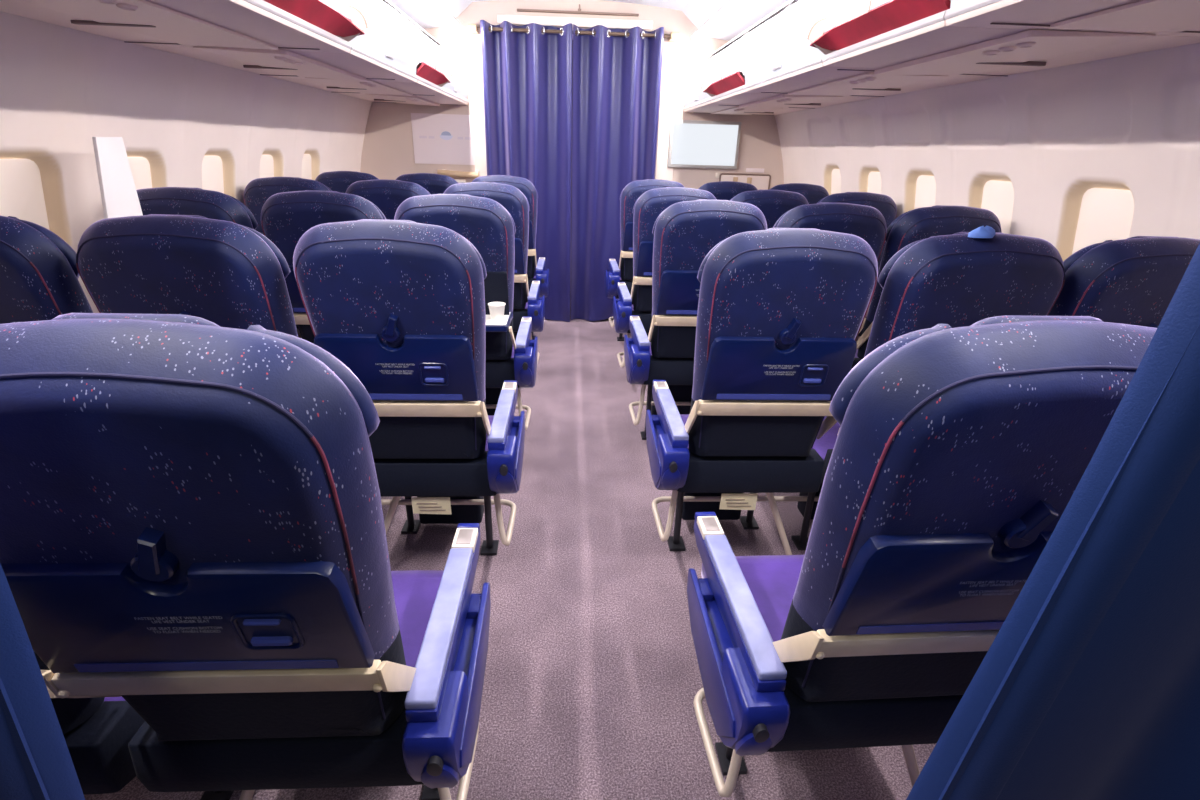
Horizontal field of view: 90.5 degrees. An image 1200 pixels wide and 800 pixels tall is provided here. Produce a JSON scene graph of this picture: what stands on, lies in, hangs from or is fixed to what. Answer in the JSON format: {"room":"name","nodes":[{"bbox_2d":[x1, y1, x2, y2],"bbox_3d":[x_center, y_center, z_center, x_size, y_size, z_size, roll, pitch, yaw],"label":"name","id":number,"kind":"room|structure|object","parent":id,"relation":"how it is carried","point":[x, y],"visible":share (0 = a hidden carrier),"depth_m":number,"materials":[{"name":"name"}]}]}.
{"room":"aircraft cabin","nodes":[
{"label":"aircraft cabin","id":0,"kind":"room"},
{"bbox_2d":[0,11,371,332],"bbox_3d":[-1.654,-0.850,2.606,0.555,2.300,5.052,0,23,-3],"label":"wall","id":1,"kind":"structure","parent":0,"point":[62,88],"depth_m":2.28,"materials":[{"name":"plastic"}]},
{"bbox_2d":[0,159,48,229],"bbox_3d":[-1.865,-0.599,1.896,0.055,0.317,0.246,0,23,-3],"label":"window","id":2,"kind":"structure","parent":1,"relation":"in","point":[21,190],"depth_m":1.91,"materials":[{"name":"beige"}]},
{"bbox_2d":[128,157,151,189],"bbox_3d":[-1.891,-0.817,2.412,0.055,0.317,0.246,0,23,-3],"label":"window","id":3,"kind":"structure","parent":1,"relation":"in","point":[140,166],"depth_m":2.42,"materials":[{"name":"beige"}]},
{"bbox_2d":[0,0,367,52],"bbox_3d":[-1.217,-1.270,1.606,0.821,0.422,1.050,0,23,-3],"label":"bin","id":4,"kind":"object","parent":1,"relation":"attached to","point":[330,26],"visible":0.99,"depth_m":1.78,"materials":[{"name":"grey"}]},
{"bbox_2d":[18,0,319,49],"bbox_3d":[-1.298,-1.055,1.657,0.660,0.016,0.934,0,23,-3],"label":"panel","id":5,"kind":"object","parent":4,"relation":"attached to","point":[144,17],"visible":1,"depth_m":1.67,"materials":[{"name":"beige"}]},
{"bbox_2d":[202,155,223,192],"bbox_3d":[-1.917,-1.034,2.927,0.055,0.317,0.246,0,23,-3],"label":"window","id":6,"kind":"structure","parent":1,"relation":"in","point":[212,168],"depth_m":2.92,"materials":[{"name":"beige"}]},
{"bbox_2d":[260,155,273,177],"bbox_3d":[-1.943,-1.251,3.442,0.055,0.317,0.246,0,23,-3],"label":"window","id":7,"kind":"structure","parent":1,"relation":"in","point":[266,161],"depth_m":3.43,"materials":[{"name":"beige"}]},
{"bbox_2d":[146,0,417,82],"bbox_3d":[-1.302,-1.677,2.571,0.749,0.422,1.040,0,23,-3],"label":"bin","id":8,"kind":"object","parent":1,"relation":"attached to","point":[385,50],"visible":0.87,"depth_m":2.58,"materials":[{"name":"grey"}]},
{"bbox_2d":[146,46,416,82],"bbox_3d":[-1.311,-1.497,2.646,0.741,0.032,1.040,0,23,-3],"label":"shelf","id":9,"kind":"object","parent":8,"relation":"attached to","point":[363,61],"depth_m":2.52,"materials":[{"name":"plastic"}]},
{"bbox_2d":[193,47,394,81],"bbox_3d":[-1.345,-1.432,2.560,0.660,0.022,0.934,0,23,-3],"label":"panel","id":10,"kind":"object","parent":8,"relation":"attached to","point":[285,61],"visible":1,"depth_m":2.42,"materials":[{"name":"beige"}]},
{"bbox_2d":[302,154,311,179],"bbox_3d":[-1.969,-1.468,3.958,0.055,0.317,0.246,0,23,-3],"label":"window","id":11,"kind":"structure","parent":1,"relation":"in","point":[306,161],"depth_m":3.96,"materials":[{"name":"beige"}]},
{"bbox_2d":[277,0,452,92],"bbox_3d":[-1.306,-2.003,3.348,0.821,0.422,0.635,0,23,-3],"label":"bin","id":12,"kind":"object","parent":1,"relation":"attached to","point":[432,75],"visible":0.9,"depth_m":3.34,"materials":[{"name":"grey"}]},
{"bbox_2d":[277,78,440,92],"bbox_3d":[-1.351,-1.824,3.421,0.741,0.032,0.635,0,23,-3],"label":"shelf","id":13,"kind":"object","parent":12,"relation":"attached to","point":[423,85],"depth_m":3.40,"materials":[{"name":"plastic"}]},
{"bbox_2d":[305,77,434,95],"bbox_3d":[-1.390,-1.811,3.452,0.660,0.016,0.914,0,23,-3],"label":"panel","id":14,"kind":"object","parent":12,"relation":"attached to","point":[369,87],"visible":1,"depth_m":3.39,"materials":[{"name":"beige"}]},
{"bbox_2d":[322,14,468,104],"bbox_3d":[-1.381,-2.335,4.132,0.749,0.422,1.063,0,23,-3],"label":"bin","id":15,"kind":"object","parent":1,"relation":"attached to","point":[455,92],"visible":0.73,"depth_m":4.17,"materials":[{"name":"grey"}]},
{"bbox_2d":[322,89,467,104],"bbox_3d":[-1.391,-2.155,4.207,0.741,0.032,1.063,0,23,-3],"label":"shelf","id":16,"kind":"object","parent":15,"relation":"attached to","point":[447,96],"depth_m":4.14,"materials":[{"name":"plastic"}]},
{"bbox_2d":[366,94,453,105],"bbox_3d":[-1.433,-2.165,4.300,0.660,0.022,0.834,0,23,-3],"label":"panel","id":17,"kind":"object","parent":15,"relation":"attached to","point":[403,99],"visible":0.99,"depth_m":4.23,"materials":[{"name":"beige"}]},
{"bbox_3d":[0.020,-0.818,0.039,2.700,0.024,0.024,0,23,-3],"label":"curtain rod","id":18,"kind":"object","parent":1,"relation":"attached to","visible":0},
{"bbox_2d":[0,563,84,799],"bbox_3d":[-0.839,0.167,0.409,0.938,2.130,0.070,0,23,-3],"label":"curtain","id":19,"kind":"object","parent":18,"relation":"hanging from","point":[36,763],"visible":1,"depth_m":0.47,"materials":[{"name":"blue fabric"}]},
{"bbox_2d":[906,243,1199,799],"bbox_3d":[0.749,0.178,0.494,1.080,2.130,0.071,0,23,-3],"label":"curtain","id":20,"kind":"object","parent":18,"relation":"hanging from","point":[1088,688],"visible":1,"depth_m":0.49,"materials":[{"name":"blue fabric"}]},
{"bbox_2d":[84,296,936,799],"bbox_3d":[-0.105,0.244,3.146,3.500,0.050,7.412,0,23,-3],"label":"floor","id":21,"kind":"structure","parent":0,"point":[592,678],"depth_m":1.93,"materials":[{"name":"carpet"}]},
{"bbox_2d":[0,216,92,323],"bbox_3d":[-1.593,0.029,1.878,0.509,1.254,0.689,0,23,-3],"label":"seat","id":22,"kind":"object","parent":21,"relation":"on","point":[39,275],"visible":0.23,"depth_m":1.44,"materials":[{"name":"fabric"}]},
{"bbox_2d":[92,137,142,218],"bbox_3d":[-1.639,-0.204,2.208,0.013,1.419,0.177,0,23,-3],"label":"plank","id":23,"kind":"object","parent":21,"relation":"on","point":[119,196],"visible":0.37,"depth_m":1.98,"materials":[{"name":"white"}]},
{"bbox_2d":[33,650,233,799],"bbox_3d":[-1.049,0.389,1.058,0.509,1.254,0.689,0,23,-3],"label":"seat","id":24,"kind":"object","parent":21,"relation":"on","point":[97,732],"visible":0.16,"depth_m":0.97,"materials":[{"name":"plastic"}]},
{"bbox_2d":[41,670,56,697],"bbox_3d":[-1.019,0.306,0.786,0.439,0.444,0.210,0,23,-3],"label":"tray","id":25,"kind":"object","parent":24,"relation":"on","point":[52,695],"depth_m":0.87,"materials":[{"name":"beige"}]},
{"bbox_2d":[104,697,125,700],"bbox_3d":[-1.050,0.516,1.249,0.434,0.086,0.427,0,23,-3],"label":"seat cushion","id":26,"kind":"object","parent":24,"relation":"on","point":[106,698],"depth_m":1.08,"materials":[{"name":"fabric"}]},
{"bbox_2d":[76,214,297,336],"bbox_3d":[-1.080,0.032,1.906,0.509,1.254,0.689,0,23,-3],"label":"seat","id":27,"kind":"object","parent":21,"relation":"on","point":[229,274],"visible":0.3,"depth_m":1.42,"materials":[{"name":"fabric"}]},
{"bbox_2d":[136,187,257,229],"bbox_3d":[-1.636,-0.328,2.725,0.509,1.254,0.689,0,23,-3],"label":"seat","id":28,"kind":"object","parent":21,"relation":"on","point":[210,204],"visible":0.12,"depth_m":2.21,"materials":[{"name":"fabric"}]},
{"bbox_2d":[0,313,490,799],"bbox_3d":[-0.928,0.390,1.064,1.400,1.254,0.682,0,23,-3],"label":"seat","id":29,"kind":"object","parent":21,"relation":"on","point":[193,533],"visible":0.99,"depth_m":0.69,"materials":[{"name":"fabric"}]},
{"bbox_2d":[1,527,415,697],"bbox_3d":[-0.513,0.309,0.813,0.439,0.444,0.210,0,23,-3],"label":"tray","id":30,"kind":"object","parent":29,"relation":"on","point":[125,612],"depth_m":0.72,"materials":[{"name":"blue"}]},
{"bbox_2d":[391,570,443,667],"bbox_3d":[-0.545,0.520,1.276,0.434,0.086,0.427,0,23,-3],"label":"seat cushion","id":31,"kind":"object","parent":29,"relation":"on","point":[415,591],"depth_m":1.34,"materials":[{"name":"fabric"}]},
{"bbox_2d":[244,177,331,328],"bbox_3d":[-1.679,-0.685,3.572,0.509,1.254,0.689,0,23,-3],"label":"seat","id":32,"kind":"object","parent":21,"relation":"on","point":[257,191],"visible":0.14,"depth_m":3.06,"materials":[{"name":"fabric"}]},
{"bbox_2d":[261,190,386,343],"bbox_3d":[-1.123,-0.325,2.752,0.509,1.254,0.689,0,23,-3],"label":"seat","id":33,"kind":"object","parent":21,"relation":"on","point":[285,216],"visible":0.21,"depth_m":2.25,"materials":[{"name":"fabric"}]},
{"bbox_2d":[285,265,309,337],"bbox_3d":[-1.093,-0.407,2.481,0.439,0.444,0.210,0,23,-3],"label":"tray","id":34,"kind":"object","parent":33,"relation":"on","point":[300,316],"depth_m":2.43,"materials":[{"name":"blue"}]},
{"bbox_2d":[315,171,377,192],"bbox_3d":[-1.722,-1.042,4.419,0.509,1.254,0.689,0,23,-3],"label":"seat","id":35,"kind":"object","parent":21,"relation":"on","point":[339,181],"visible":0.18,"depth_m":3.90,"materials":[{"name":"fabric"}]},
{"bbox_2d":[345,179,430,219],"bbox_3d":[-1.166,-0.681,3.599,0.509,1.254,0.689,0,23,-3],"label":"seat","id":36,"kind":"object","parent":21,"relation":"on","point":[387,195],"visible":0.11,"depth_m":3.09,"materials":[{"name":"fabric"}]},
{"bbox_2d":[293,219,524,555],"bbox_3d":[-0.959,0.033,1.912,1.400,1.254,0.682,0,23,-3],"label":"seat","id":37,"kind":"object","parent":21,"relation":"on","point":[400,304],"visible":0.89,"depth_m":1.56,"materials":[{"name":"fabric"}]},
{"bbox_2d":[314,314,490,435],"bbox_3d":[-0.545,-0.047,1.661,0.439,0.444,0.210,0,23,-3],"label":"tray","id":38,"kind":"object","parent":37,"relation":"on","point":[422,374],"depth_m":1.58,"materials":[{"name":"blue"}]},
{"bbox_2d":[417,503,445,510],"bbox_3d":[-0.535,0.339,1.882,0.089,0.026,0.001,0,23,-3],"label":"print","id":39,"kind":"object","parent":37,"relation":"attached to","point":[420,506],"depth_m":1.89,"materials":[{"name":"beige"}]},
{"bbox_2d":[485,415,493,450],"bbox_3d":[-0.576,0.163,2.124,0.434,0.086,0.427,0,23,-3],"label":"seat cushion","id":40,"kind":"object","parent":37,"relation":"on","point":[490,417],"depth_m":2.22,"materials":[{"name":"fabric"}]},
{"bbox_2d":[395,173,457,194],"bbox_3d":[-1.209,-1.038,4.446,0.509,1.254,0.689,0,23,-3],"label":"seat","id":41,"kind":"object","parent":21,"relation":"on","point":[433,183],"visible":0.06,"depth_m":3.93,"materials":[{"name":"fabric"}]},
{"bbox_2d":[394,194,537,429],"bbox_3d":[-1.001,-0.310,2.727,1.400,1.254,0.751,0,23,-3],"label":"seat","id":42,"kind":"object","parent":21,"relation":"on","point":[484,222],"visible":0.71,"depth_m":2.38,"materials":[{"name":"fabric"}]},
{"bbox_2d":[488,302,505,320],"bbox_3d":[-0.419,-0.359,2.416,0.071,0.066,0.071,0,23,-3],"label":"paper cup","id":43,"kind":"object","parent":42,"relation":"on","point":[496,309],"visible":1,"depth_m":2.40,"materials":[{"name":"white"}]},
{"bbox_2d":[486,312,515,348],"bbox_3d":[-0.589,-0.256,2.512,0.449,0.206,0.275,0,23,-3],"label":"tray","id":44,"kind":"object","parent":42,"relation":"on","point":[499,334],"depth_m":2.56,"materials":[{"name":"white"}]},
{"bbox_2d":[443,182,544,363],"bbox_3d":[-1.046,-0.680,3.606,1.400,1.254,0.682,0,23,-3],"label":"seat","id":45,"kind":"object","parent":21,"relation":"on","point":[511,198],"visible":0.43,"depth_m":3.26,"materials":[{"name":"fabric"}]},
{"bbox_2d":[514,238,528,297],"bbox_3d":[-0.631,-0.761,3.355,0.439,0.444,0.210,0,23,-3],"label":"tray","id":46,"kind":"object","parent":45,"relation":"on","point":[521,290],"depth_m":3.34,"materials":[{"name":"blue"}]},
{"bbox_2d":[472,175,548,339],"bbox_3d":[-1.089,-1.037,4.452,1.400,1.254,0.682,0,23,-3],"label":"seat","id":47,"kind":"object","parent":21,"relation":"on","point":[525,186],"visible":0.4,"depth_m":4.13,"materials":[{"name":"fabric"}]},
{"bbox_2d":[528,220,536,267],"bbox_3d":[-0.674,-1.117,4.202,0.439,0.444,0.210,0,23,-3],"label":"tray","id":48,"kind":"object","parent":47,"relation":"on","point":[532,262],"depth_m":4.19,"materials":[{"name":"blue"}]},
{"bbox_2d":[605,179,683,340],"bbox_3d":[0.751,-1.024,4.550,1.400,1.254,0.682,0,23,-3],"label":"seat","id":49,"kind":"object","parent":21,"relation":"on","point":[632,191],"visible":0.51,"depth_m":4.18,"materials":[{"name":"fabric"}]},
{"bbox_2d":[619,222,632,268],"bbox_3d":[0.367,-1.109,4.256,0.439,0.444,0.210,0,23,-3],"label":"tray","id":50,"kind":"object","parent":49,"relation":"on","point":[626,228],"depth_m":4.21,"materials":[{"name":"blue"}]},
{"bbox_2d":[613,187,716,380],"bbox_3d":[0.795,-0.665,3.698,1.400,1.254,0.682,0,23,-3],"label":"seat","id":51,"kind":"object","parent":21,"relation":"on","point":[647,208],"visible":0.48,"depth_m":3.32,"materials":[{"name":"fabric"}]},
{"bbox_2d":[630,241,653,297],"bbox_3d":[0.410,-0.751,3.404,0.439,0.444,0.210,0,23,-3],"label":"tray","id":52,"kind":"object","parent":51,"relation":"on","point":[642,250],"depth_m":3.36,"materials":[{"name":"blue"}]},
{"bbox_2d":[624,199,766,439],"bbox_3d":[0.835,-0.332,2.908,1.400,1.254,0.682,0,23,-3],"label":"seat","id":53,"kind":"object","parent":21,"relation":"on","point":[684,233],"visible":0.52,"depth_m":2.54,"materials":[{"name":"fabric"}]},
{"bbox_2d":[648,270,700,340],"bbox_3d":[0.450,-0.418,2.615,0.439,0.444,0.210,0,23,-3],"label":"tray","id":54,"kind":"object","parent":53,"relation":"on","point":[675,293],"depth_m":2.56,"materials":[{"name":"blue"}]},
{"bbox_2d":[698,181,757,200],"bbox_3d":[0.872,-1.023,4.556,0.509,1.254,0.689,0,23,-3],"label":"seat","id":55,"kind":"object","parent":21,"relation":"on","point":[722,190],"visible":0.14,"depth_m":4.04,"materials":[{"name":"fabric"}]},
{"bbox_2d":[646,228,877,554],"bbox_3d":[0.879,0.038,2.028,1.400,1.254,0.682,0,23,-3],"label":"seat","id":56,"kind":"object","parent":21,"relation":"on","point":[781,313],"visible":0.91,"depth_m":1.66,"materials":[{"name":"fabric"}]},
{"bbox_2d":[680,414,688,448],"bbox_3d":[0.464,0.163,2.197,0.434,0.086,0.427,0,23,-3],"label":"seat cushion","id":57,"kind":"object","parent":56,"relation":"on","point":[684,417],"depth_m":2.31,"materials":[{"name":"fabric"}]},
{"bbox_2d":[684,318,856,438],"bbox_3d":[0.495,-0.048,1.734,0.439,0.444,0.210,0,23,-3],"label":"tray","id":58,"kind":"object","parent":56,"relation":"on","point":[754,378],"depth_m":1.66,"materials":[{"name":"blue"}]},
{"bbox_2d":[730,190,808,228],"bbox_3d":[0.915,-0.664,3.705,0.509,1.254,0.689,0,23,-3],"label":"seat","id":59,"kind":"object","parent":21,"relation":"on","point":[773,204],"visible":0.14,"depth_m":3.19,"materials":[{"name":"fabric"}]},
{"bbox_2d":[769,183,828,203],"bbox_3d":[1.363,-1.020,4.583,0.509,1.254,0.689,0,23,-3],"label":"seat","id":60,"kind":"object","parent":21,"relation":"on","point":[813,193],"visible":0.11,"depth_m":4.07,"materials":[{"name":"fabric"}]},
{"bbox_2d":[773,202,886,332],"bbox_3d":[0.955,-0.332,2.915,0.509,1.254,0.689,0,23,-3],"label":"seat","id":61,"kind":"object","parent":21,"relation":"on","point":[867,223],"visible":0.19,"depth_m":2.40,"materials":[{"name":"fabric"}]},
{"bbox_2d":[818,192,896,335],"bbox_3d":[1.406,-0.661,3.731,0.509,1.254,0.689,0,23,-3],"label":"seat","id":62,"kind":"object","parent":21,"relation":"on","point":[885,204],"visible":0.2,"depth_m":3.22,"materials":[{"name":"fabric"}]},
{"bbox_2d":[877,246,884,270],"bbox_3d":[1.407,-0.744,3.458,0.439,0.444,0.210,0,23,-3],"label":"tray","id":63,"kind":"object","parent":62,"relation":"on","point":[879,261],"depth_m":3.36,"materials":[{"name":"blue"}]},
{"bbox_2d":[687,315,1156,796],"bbox_3d":[0.915,0.379,1.220,1.400,1.254,0.682,0,23,-5],"label":"seat","id":64,"kind":"object","parent":21,"relation":"on","point":[958,454],"visible":0.78,"depth_m":0.79,"materials":[{"name":"fabric"}]},
{"bbox_2d":[701,555,803,641],"bbox_3d":[0.496,0.507,1.378,0.434,0.086,0.427,0,23,-5],"label":"seat cushion","id":65,"kind":"object","parent":64,"relation":"on","point":[772,580],"depth_m":1.43,"materials":[{"name":"fabric"}]},
{"bbox_2d":[772,500,1058,661],"bbox_3d":[0.536,0.296,0.919,0.443,0.444,0.216,0,23,-3],"label":"tray","id":66,"kind":"object","parent":64,"relation":"on","point":[879,580],"depth_m":0.82,"materials":[{"name":"blue"}]},
{"bbox_2d":[851,205,1001,369],"bbox_3d":[1.446,-0.328,2.941,0.509,1.254,0.689,0,23,-3],"label":"seat","id":67,"kind":"object","parent":21,"relation":"on","point":[911,226],"visible":0.22,"depth_m":2.44,"materials":[{"name":"fabric"}]},
{"bbox_2d":[856,322,872,348],"bbox_3d":[1.447,-0.411,2.668,0.439,0.444,0.210,0,23,-3],"label":"tray","id":68,"kind":"object","parent":67,"relation":"on","point":[862,342],"depth_m":2.76,"materials":[{"name":"beige"}]},
{"bbox_2d":[791,232,1064,549],"bbox_3d":[1.000,0.039,2.035,0.509,1.254,0.689,0,23,-3],"label":"seat","id":69,"kind":"object","parent":21,"relation":"on","point":[958,279],"visible":0.29,"depth_m":1.55,"materials":[{"name":"fabric"}]},
{"bbox_2d":[811,416,840,459],"bbox_3d":[0.969,0.166,2.225,0.434,0.086,0.427,0,23,-3],"label":"seat cushion","id":70,"kind":"object","parent":69,"relation":"on","point":[827,441],"depth_m":2.16,"materials":[{"name":"fabric"}]},
{"bbox_2d":[968,226,995,237],"bbox_3d":[0.975,-0.429,1.514,0.054,0.030,0.056,22,30,40],"label":"cloth","id":71,"kind":"object","parent":69,"relation":"on","point":[987,231],"visible":1,"depth_m":1.50,"materials":[{"name":"blue"}]},
{"bbox_2d":[1048,236,1199,327],"bbox_3d":[1.491,0.042,2.061,0.509,1.254,0.689,0,23,-3],"label":"seat","id":72,"kind":"object","parent":21,"relation":"on","point":[1135,280],"visible":0.26,"depth_m":1.56,"materials":[{"name":"fabric"}]},
{"bbox_2d":[570,40,572,295],"bbox_3d":[-0.266,-2.211,5.819,1.530,2.400,0.030,0,23,-3],"label":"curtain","id":73,"kind":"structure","parent":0,"point":[572,40],"depth_m":5.77,"materials":[{"name":"blue"}]},
{"bbox_2d":[360,0,783,188],"bbox_3d":[-0.188,-1.910,4.978,3.700,2.500,0.040,0,23,-3],"label":"wall","id":74,"kind":"structure","parent":0,"point":[388,148],"depth_m":4.74,"materials":[{"name":"plastic"}]},
{"bbox_2d":[411,113,474,164],"bbox_3d":[-1.244,-2.110,4.814,0.536,0.373,0.008,0,23,-3],"label":"poster","id":75,"kind":"object","parent":74,"relation":"attached to","point":[437,138],"visible":1,"depth_m":4.81,"materials":[{"name":"white paper"}]},
{"bbox_2d":[437,169,478,178],"bbox_3d":[-1.163,-1.855,4.890,0.332,0.070,0.074,0,23,-3],"label":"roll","id":76,"kind":"object","parent":74,"relation":"attached to","point":[462,174],"visible":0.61,"depth_m":4.86,"materials":[{"name":"beige"}]},
{"bbox_2d":[454,179,465,182],"bbox_3d":[-1.218,-1.753,4.935,0.210,0.148,0.064,0,23,-3],"label":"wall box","id":77,"kind":"object","parent":74,"relation":"attached to","point":[457,180],"visible":0.22,"depth_m":4.89,"materials":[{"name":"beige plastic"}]},
{"bbox_2d":[468,36,486,176],"bbox_3d":[-0.962,-1.767,4.970,0.145,2.200,0.015,0,23,-3],"label":"trim","id":78,"kind":"structure","parent":74,"relation":"attached to","point":[475,55],"depth_m":4.72,"materials":[{"name":"beige"}]},
{"bbox_2d":[468,24,678,41],"bbox_3d":[-0.194,-2.785,4.511,1.577,0.046,0.139,0,23,-3],"label":"curtain rod","id":79,"kind":"object","parent":74,"relation":"attached to","point":[472,28],"visible":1,"depth_m":4.47,"materials":[{"name":"silver"}]},
{"bbox_2d":[480,20,572,321],"bbox_3d":[-0.578,-1.768,4.882,0.683,2.278,0.149,0,23,-3],"label":"curtain","id":80,"kind":"object","parent":79,"relation":"hanging from","point":[527,76],"visible":0.62,"depth_m":4.72,"materials":[{"name":"blue fabric"}]},
{"bbox_2d":[571,24,663,320],"bbox_3d":[0.106,-1.767,4.929,0.679,2.278,0.162,0,23,-3],"label":"curtain","id":81,"kind":"object","parent":79,"relation":"hanging from","point":[617,79],"visible":0.85,"depth_m":4.79,"materials":[{"name":"blue fabric"}]},
{"bbox_2d":[497,14,652,29],"bbox_3d":[-0.188,-2.878,4.530,1.180,0.060,0.036,0,23,-3],"label":"trim","id":82,"kind":"structure","parent":74,"relation":"attached to","point":[513,19],"depth_m":4.51,"materials":[{"name":"beige"}]},
{"bbox_2d":[517,9,638,16],"bbox_3d":[-0.166,-2.933,4.500,0.920,0.012,0.051,0,23,-3],"label":"trim","id":83,"kind":"structure","parent":74,"relation":"attached to","point":[518,10],"depth_m":4.49,"materials":[{"name":"brown"}]},
{"bbox_2d":[655,44,681,180],"bbox_3d":[0.535,-1.756,5.049,0.145,2.200,0.018,0,23,-3],"label":"trim","id":84,"kind":"structure","parent":74,"relation":"attached to","point":[671,59],"depth_m":4.78,"materials":[{"name":"beige"}]},
{"bbox_2d":[667,120,741,168],"bbox_3d":[0.859,-2.107,4.906,0.584,0.360,0.038,0,23,-3],"label":"wall screen","id":85,"kind":"object","parent":74,"relation":"attached to","point":[692,143],"visible":1,"depth_m":4.89,"materials":[{"name":"grey"}]},
{"bbox_2d":[719,173,770,189],"bbox_3d":[1.227,-1.745,5.087,0.442,0.360,0.020,0,23,-3],"label":"wall frame","id":86,"kind":"object","parent":74,"relation":"attached to","point":[760,182],"visible":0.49,"depth_m":5.03,"materials":[{"name":"brown"}]},
{"bbox_2d":[746,168,763,172],"bbox_3d":[1.310,-1.938,5.017,0.155,0.033,0.006,0,23,-3],"label":"label plate","id":87,"kind":"object","parent":74,"relation":"attached to","point":[757,170],"visible":1,"depth_m":5.01,"materials":[{"name":"white paper"}]},
{"bbox_2d":[389,0,788,40],"bbox_3d":[-0.051,-1.951,2.224,2.720,0.286,5.052,0,23,-3],"label":"ceiling","id":88,"kind":"structure","parent":0,"point":[748,13],"depth_m":4.15,"materials":[{"name":"white"}]},
{"bbox_2d":[774,43,1199,341],"bbox_3d":[1.487,-0.828,2.775,0.555,2.300,5.052,0,23,-3],"label":"wall","id":89,"kind":"structure","parent":0,"point":[1131,122],"depth_m":2.24,"materials":[{"name":"plastic"}]},
{"bbox_2d":[683,30,817,114],"bbox_3d":[1.071,-2.327,4.285,0.749,0.422,1.018,0,23,-3],"label":"bin","id":90,"kind":"object","parent":89,"relation":"attached to","point":[696,100],"visible":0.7,"depth_m":4.29,"materials":[{"name":"grey"}]},
{"bbox_2d":[693,106,782,114],"bbox_3d":[1.103,-2.150,4.435,0.660,0.016,0.834,0,23,-3],"label":"panel","id":91,"kind":"object","parent":90,"relation":"attached to","point":[736,110],"visible":0.97,"depth_m":4.41,"materials":[{"name":"beige"}]},
{"bbox_2d":[684,101,817,114],"bbox_3d":[1.070,-2.147,4.361,0.741,0.032,1.018,0,23,-3],"label":"shelf","id":92,"kind":"object","parent":90,"relation":"attached to","point":[693,106],"depth_m":4.32,"materials":[{"name":"plastic"}]},
{"bbox_2d":[701,0,876,106],"bbox_3d":[1.078,-1.977,3.453,0.821,0.422,0.775,0,23,-3],"label":"bin","id":93,"kind":"object","parent":89,"relation":"attached to","point":[727,79],"visible":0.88,"depth_m":3.40,"materials":[{"name":"grey"}]},
{"bbox_2d":[723,94,842,108],"bbox_3d":[1.146,-1.791,3.589,0.660,0.022,0.914,0,23,-3],"label":"panel","id":94,"kind":"object","parent":93,"relation":"attached to","point":[784,100],"visible":1,"depth_m":3.48,"materials":[{"name":"beige"}]},
{"bbox_2d":[711,90,876,106],"bbox_3d":[1.112,-1.797,3.531,0.741,0.032,0.775,0,23,-3],"label":"shelf","id":95,"kind":"object","parent":93,"relation":"attached to","point":[722,96],"depth_m":3.49,"materials":[{"name":"plastic"}]},
{"bbox_2d":[831,169,840,193],"bbox_3d":[1.664,-1.443,4.153,0.055,0.317,0.246,0,23,-3],"label":"window","id":96,"kind":"structure","parent":89,"relation":"in","point":[836,175],"depth_m":4.15,"materials":[{"name":"beige"}]},
{"bbox_2d":[867,172,881,193],"bbox_3d":[1.690,-1.226,3.638,0.055,0.317,0.246,0,23,-3],"label":"window","id":97,"kind":"structure","parent":89,"relation":"in","point":[874,178],"depth_m":3.62,"materials":[{"name":"beige"}]},
{"bbox_2d":[743,0,1013,96],"bbox_3d":[1.157,-1.617,2.601,0.749,0.422,1.070,0,23,-3],"label":"bin","id":98,"kind":"object","parent":89,"relation":"attached to","point":[782,59],"visible":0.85,"depth_m":2.57,"materials":[{"name":"grey"}]},
{"bbox_2d":[761,72,948,96],"bbox_3d":[1.191,-1.421,2.704,0.660,0.016,0.914,0,23,-3],"label":"panel","id":99,"kind":"object","parent":98,"relation":"attached to","point":[864,82],"visible":1,"depth_m":2.61,"materials":[{"name":"beige"}]},
{"bbox_2d":[744,62,1013,96],"bbox_3d":[1.156,-1.438,2.677,0.741,0.032,1.070,0,23,-3],"label":"shelf","id":100,"kind":"object","parent":98,"relation":"attached to","point":[795,76],"depth_m":2.56,"materials":[{"name":"plastic"}]},
{"bbox_2d":[914,175,935,208],"bbox_3d":[1.716,-1.009,3.122,0.055,0.317,0.246,0,23,-3],"label":"window","id":101,"kind":"structure","parent":89,"relation":"in","point":[925,196],"depth_m":3.11,"materials":[{"name":"beige"}]},
{"bbox_2d":[981,180,1013,233],"bbox_3d":[1.742,-0.791,2.607,0.055,0.317,0.246,0,23,-3],"label":"window","id":102,"kind":"structure","parent":89,"relation":"in","point":[998,196],"depth_m":2.57,"materials":[{"name":"beige"}]},
{"bbox_2d":[807,0,1199,73],"bbox_3d":[1.164,-1.261,1.752,0.821,0.422,0.760,0,23,-3],"label":"bin","id":103,"kind":"object","parent":89,"relation":"attached to","point":[853,33],"visible":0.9,"depth_m":1.76,"materials":[{"name":"grey"}]},
{"bbox_2d":[837,30,1155,75],"bbox_3d":[1.234,-1.062,1.859,0.660,0.022,0.834,0,23,-3],"label":"panel","id":104,"kind":"object","parent":103,"relation":"attached to","point":[1019,49],"visible":1,"depth_m":1.72,"materials":[{"name":"beige"}]},
{"bbox_2d":[944,0,1199,36],"bbox_3d":[1.243,-0.902,0.903,0.749,0.422,1.080,0,23,-3],"label":"bin","id":105,"kind":"object","parent":89,"relation":"attached to","point":[961,13],"visible":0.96,"depth_m":1.33,"materials":[{"name":"grey"}]},
{"bbox_2d":[990,0,1199,32],"bbox_3d":[1.278,-0.700,0.992,0.660,0.016,0.954,0,23,-3],"label":"panel","id":106,"kind":"object","parent":105,"relation":"attached to","point":[1183,16],"visible":1,"depth_m":1.30,"materials":[{"name":"beige"}]},
{"bbox_2d":[1072,188,1133,253],"bbox_3d":[1.769,-0.574,2.091,0.055,0.317,0.246,0,23,-3],"label":"window","id":107,"kind":"structure","parent":89,"relation":"in","point":[1105,214],"depth_m":2.07,"materials":[{"name":"beige"}]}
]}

